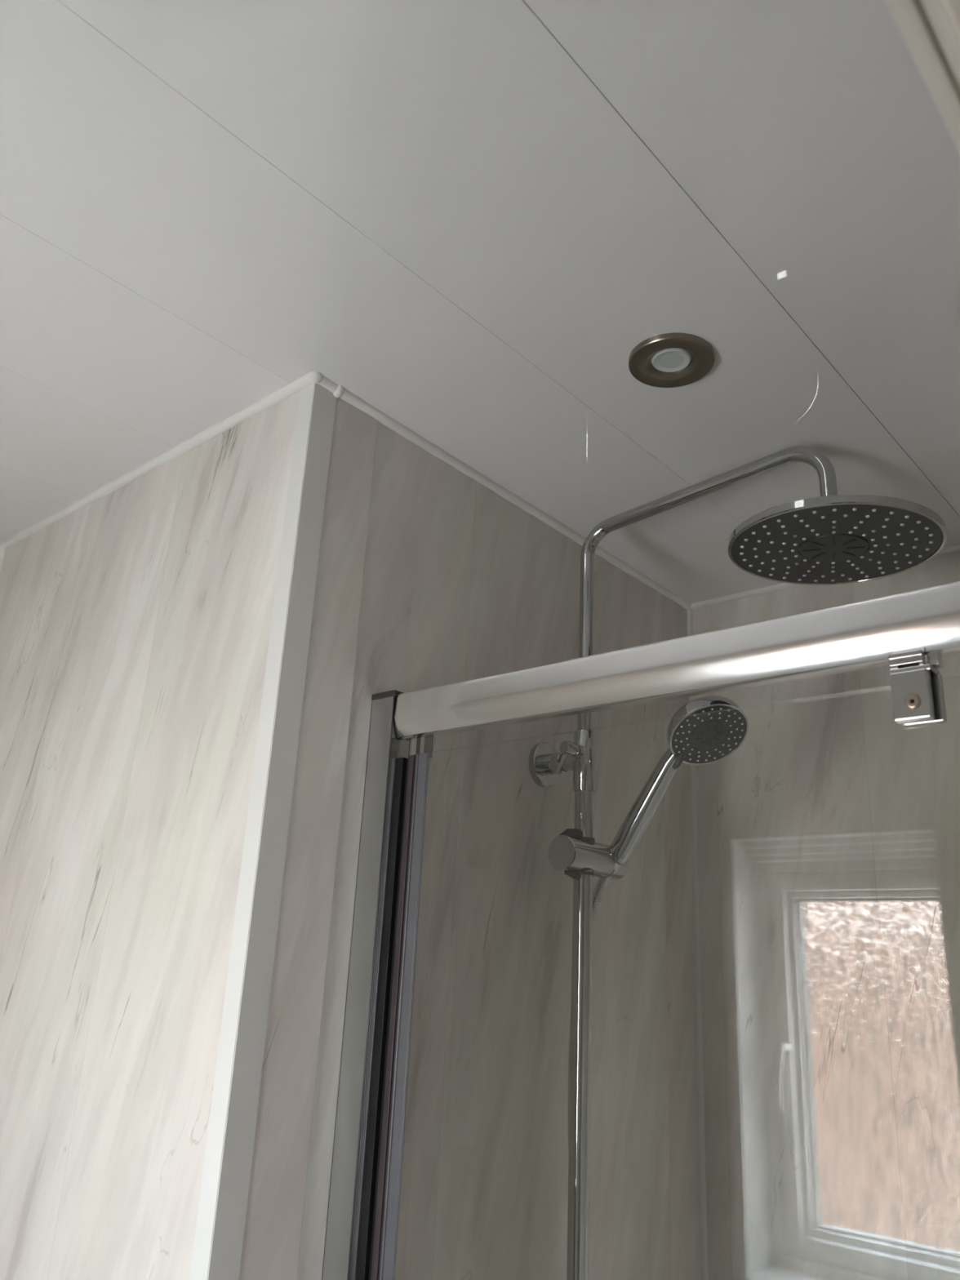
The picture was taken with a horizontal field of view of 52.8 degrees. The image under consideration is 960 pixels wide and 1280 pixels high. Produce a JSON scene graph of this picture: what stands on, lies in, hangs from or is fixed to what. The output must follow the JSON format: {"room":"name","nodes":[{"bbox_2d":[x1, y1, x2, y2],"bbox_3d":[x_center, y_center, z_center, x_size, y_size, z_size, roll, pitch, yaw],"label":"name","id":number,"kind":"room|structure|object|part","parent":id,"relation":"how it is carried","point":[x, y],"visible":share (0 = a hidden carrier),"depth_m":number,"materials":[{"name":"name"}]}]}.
{"room":"bathroom","nodes":[
{"label":"bathroom","id":0,"kind":"room"},
{"bbox_2d":[0,391,377,1279],"bbox_3d":[-0.567,0.907,1.073,0.936,2.360,0.100,-13,-25,39],"label":"wall","id":1,"kind":"structure","parent":0,"point":[135,624],"depth_m":1.08,"materials":[{"name":"laminate"}]},
{"bbox_2d":[0,545,6,576],"bbox_3d":[-0.862,0.956,1.256,0.018,2.356,0.019,-13,-25,39],"label":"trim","id":2,"kind":"structure","parent":1,"relation":"attached to","point":[2,550],"depth_m":1.62,"materials":[{"name":"white plastic"}]},
{"bbox_2d":[1,373,311,547],"bbox_3d":[-0.498,-0.233,1.377,0.816,0.018,0.019,-13,-25,39],"label":"trim","id":3,"kind":"structure","parent":1,"relation":"attached to","point":[295,386],"depth_m":1.30,"materials":[{"name":"white plastic"}]},
{"bbox_2d":[0,0,959,604],"bbox_3d":[-0.226,-0.331,1.146,1.796,0.060,2.037,-13,-25,39],"label":"ceiling","id":4,"kind":"structure","parent":0,"point":[468,218],"depth_m":0.90,"materials":[{"name":"white plastic"}]},
{"bbox_2d":[628,332,715,387],"bbox_3d":[0.209,-0.310,1.057,0.092,0.019,0.092,-13,-25,39],"label":"recessed light","id":5,"kind":"object","parent":4,"relation":"in","point":[672,365],"visible":1,"depth_m":1.05,"materials":[{"name":"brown metal"}]},
{"bbox_2d":[297,422,702,1279],"bbox_3d":[0.004,0.940,1.087,0.090,2.360,0.887,-13,-24,38],"label":"wall","id":6,"kind":"structure","parent":0,"point":[461,583],"depth_m":1.24,"materials":[{"name":"laminate"}]},
{"bbox_2d":[189,383,336,1279],"bbox_3d":[-0.246,0.819,0.759,0.026,2.355,0.034,-13,-25,39],"label":"trim","id":7,"kind":"structure","parent":6,"relation":"attached to","point":[225,1180],"depth_m":0.95,"materials":[{"name":"white plastic"}]},
{"bbox_2d":[307,371,344,398],"bbox_3d":[-0.182,-0.300,1.129,0.021,0.021,0.046,-13,-25,39],"label":"trim","id":8,"kind":"structure","parent":6,"relation":"attached to","point":[314,377],"depth_m":1.11,"materials":[{"name":"white plastic"}]},
{"bbox_2d":[319,375,691,609],"bbox_3d":[0.094,-0.183,1.435,0.018,0.017,0.886,-13,-24,38],"label":"trim","id":9,"kind":"structure","parent":6,"relation":"attached to","point":[347,396],"depth_m":1.33,"materials":[{"name":"white plastic"}]},
{"bbox_2d":[687,608,708,1279],"bbox_3d":[0.322,1.056,1.373,0.012,2.356,0.012,-13,-25,39],"label":"trim","id":10,"kind":"structure","parent":6,"relation":"attached to","point":[704,1266],"depth_m":1.52,"materials":[{"name":"white plastic"}]},
{"bbox_2d":[528,446,946,1279],"bbox_3d":[0.274,0.420,1.056,0.542,1.351,0.240,-13,-25,39],"label":"shower column","id":11,"kind":"structure","parent":6,"relation":"attached to","point":[829,538],"depth_m":1.17,"materials":[{"name":"silver metal"}]},
{"bbox_3d":[0.108,0.158,1.260,0.019,0.036,0.006,-1,-19,10],"label":"pin handle","id":12,"kind":"part","parent":11,"relation":"part of","materials":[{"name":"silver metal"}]},
{"bbox_3d":[0.123,0.163,1.296,0.028,0.024,0.024,-13,-25,39],"label":"bracket stem","id":13,"kind":"part","parent":11,"relation":"part of","materials":[{"name":"silver metal"}]},
{"bbox_3d":[0.121,0.145,1.268,0.034,0.021,0.020,19,-25,-40],"label":"diverter knob","id":14,"kind":"part","parent":11,"relation":"part of","materials":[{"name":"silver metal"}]},
{"bbox_2d":[567,876,611,1157],"bbox_3d":[0.129,0.655,1.153,0.059,0.755,0.027,8,-19,-13],"label":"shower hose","id":15,"kind":"object","parent":11,"relation":"attached to","point":[600,887],"visible":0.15,"depth_m":1.25,"materials":[{"name":"silver metal"}]},
{"bbox_2d":[609,695,748,874],"bbox_3d":[0.232,0.185,1.218,0.217,0.207,0.100,-13,-25,39],"label":"shower","id":16,"kind":"object","parent":11,"relation":"attached to","point":[708,729],"visible":0.98,"depth_m":1.21,"materials":[{"name":"silver metal"}]},
{"bbox_3d":[0.221,0.206,1.246,0.030,0.161,0.142,17,-23,-36],"label":"handle","id":17,"kind":"part","parent":16,"relation":"part of","materials":[{"name":"silver metal"}]},
{"bbox_3d":[0.248,0.151,1.208,0.017,0.020,0.009,-13,-25,39],"label":"mode lever","id":18,"kind":"part","parent":16,"relation":"part of","materials":[{"name":"grey plastic"}]},
{"bbox_3d":[0.283,0.117,1.195,0.082,0.058,0.092,-13,-25,39],"label":"spray plate","id":19,"kind":"part","parent":16,"relation":"part of","materials":[{"name":"grey plastic"}]},
{"bbox_3d":[0.280,-0.058,1.235,0.370,0.334,0.020,-13,-25,39],"label":"riser arm","id":20,"kind":"part","parent":11,"relation":"part of","materials":[{"name":"silver metal"}]},
{"bbox_3d":[0.414,-0.108,1.130,0.232,0.008,0.232,-13,-25,39],"label":"spray plate","id":21,"kind":"part","parent":11,"relation":"part of","materials":[{"name":"grey plastic"}]},
{"bbox_2d":[692,550,959,1279],"bbox_3d":[0.651,0.999,1.162,0.965,2.360,0.100,-13,-25,39],"label":"wall","id":22,"kind":"structure","parent":0,"point":[828,839],"depth_m":1.42,"materials":[{"name":"laminate"}]},
{"bbox_2d":[691,543,959,608],"bbox_3d":[0.664,-0.128,1.513,0.756,0.014,0.015,-13,-25,39],"label":"trim","id":23,"kind":"structure","parent":22,"relation":"attached to","point":[953,548],"depth_m":1.67,"materials":[{"name":"white plastic"}]},
{"bbox_3d":[0.100,0.566,-0.029,0.103,2.360,1.000,-13,-25,39],"label":"wall","id":24,"kind":"structure","parent":0,"visible":0},
{"bbox_2d":[884,0,959,154],"bbox_3d":[0.049,0.694,-0.129,0.108,2.050,0.820,-13,-25,39],"label":"door","id":25,"kind":"structure","parent":24,"relation":"in","point":[930,29],"depth_m":0.30,"materials":[{"name":"white paint"}]},
{"bbox_3d":[0.297,1.969,0.493,0.757,0.060,0.776,-13,-25,39],"label":"floor","id":26,"kind":"structure","parent":0,"visible":0},
{"bbox_2d":[321,581,959,1279],"bbox_3d":[0.119,0.951,0.556,0.746,2.010,0.035,-13,-25,39],"label":"frame","id":27,"kind":"object","parent":26,"relation":"on","point":[859,635],"visible":0.94,"depth_m":0.93,"materials":[{"name":"grey metal"}]},
{"bbox_3d":[-0.083,0.087,1.081,0.003,0.051,0.032,-13,-25,39],"label":"rail plate","id":28,"kind":"part","parent":27,"relation":"part of","materials":[{"name":"black plastic"}]},
{"bbox_2d":[370,649,946,1279],"bbox_3d":[0.129,0.948,0.545,0.662,1.910,0.024,-13,-25,39],"label":"door","id":29,"kind":"structure","parent":27,"relation":"in","point":[917,695],"depth_m":0.93,"materials":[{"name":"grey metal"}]},
{"bbox_3d":[0.183,0.025,0.857,0.703,0.050,0.033,-13,-25,39],"label":"rail","id":30,"kind":"part","parent":27,"relation":"part of","materials":[{"name":"silver metal"}]}
]}

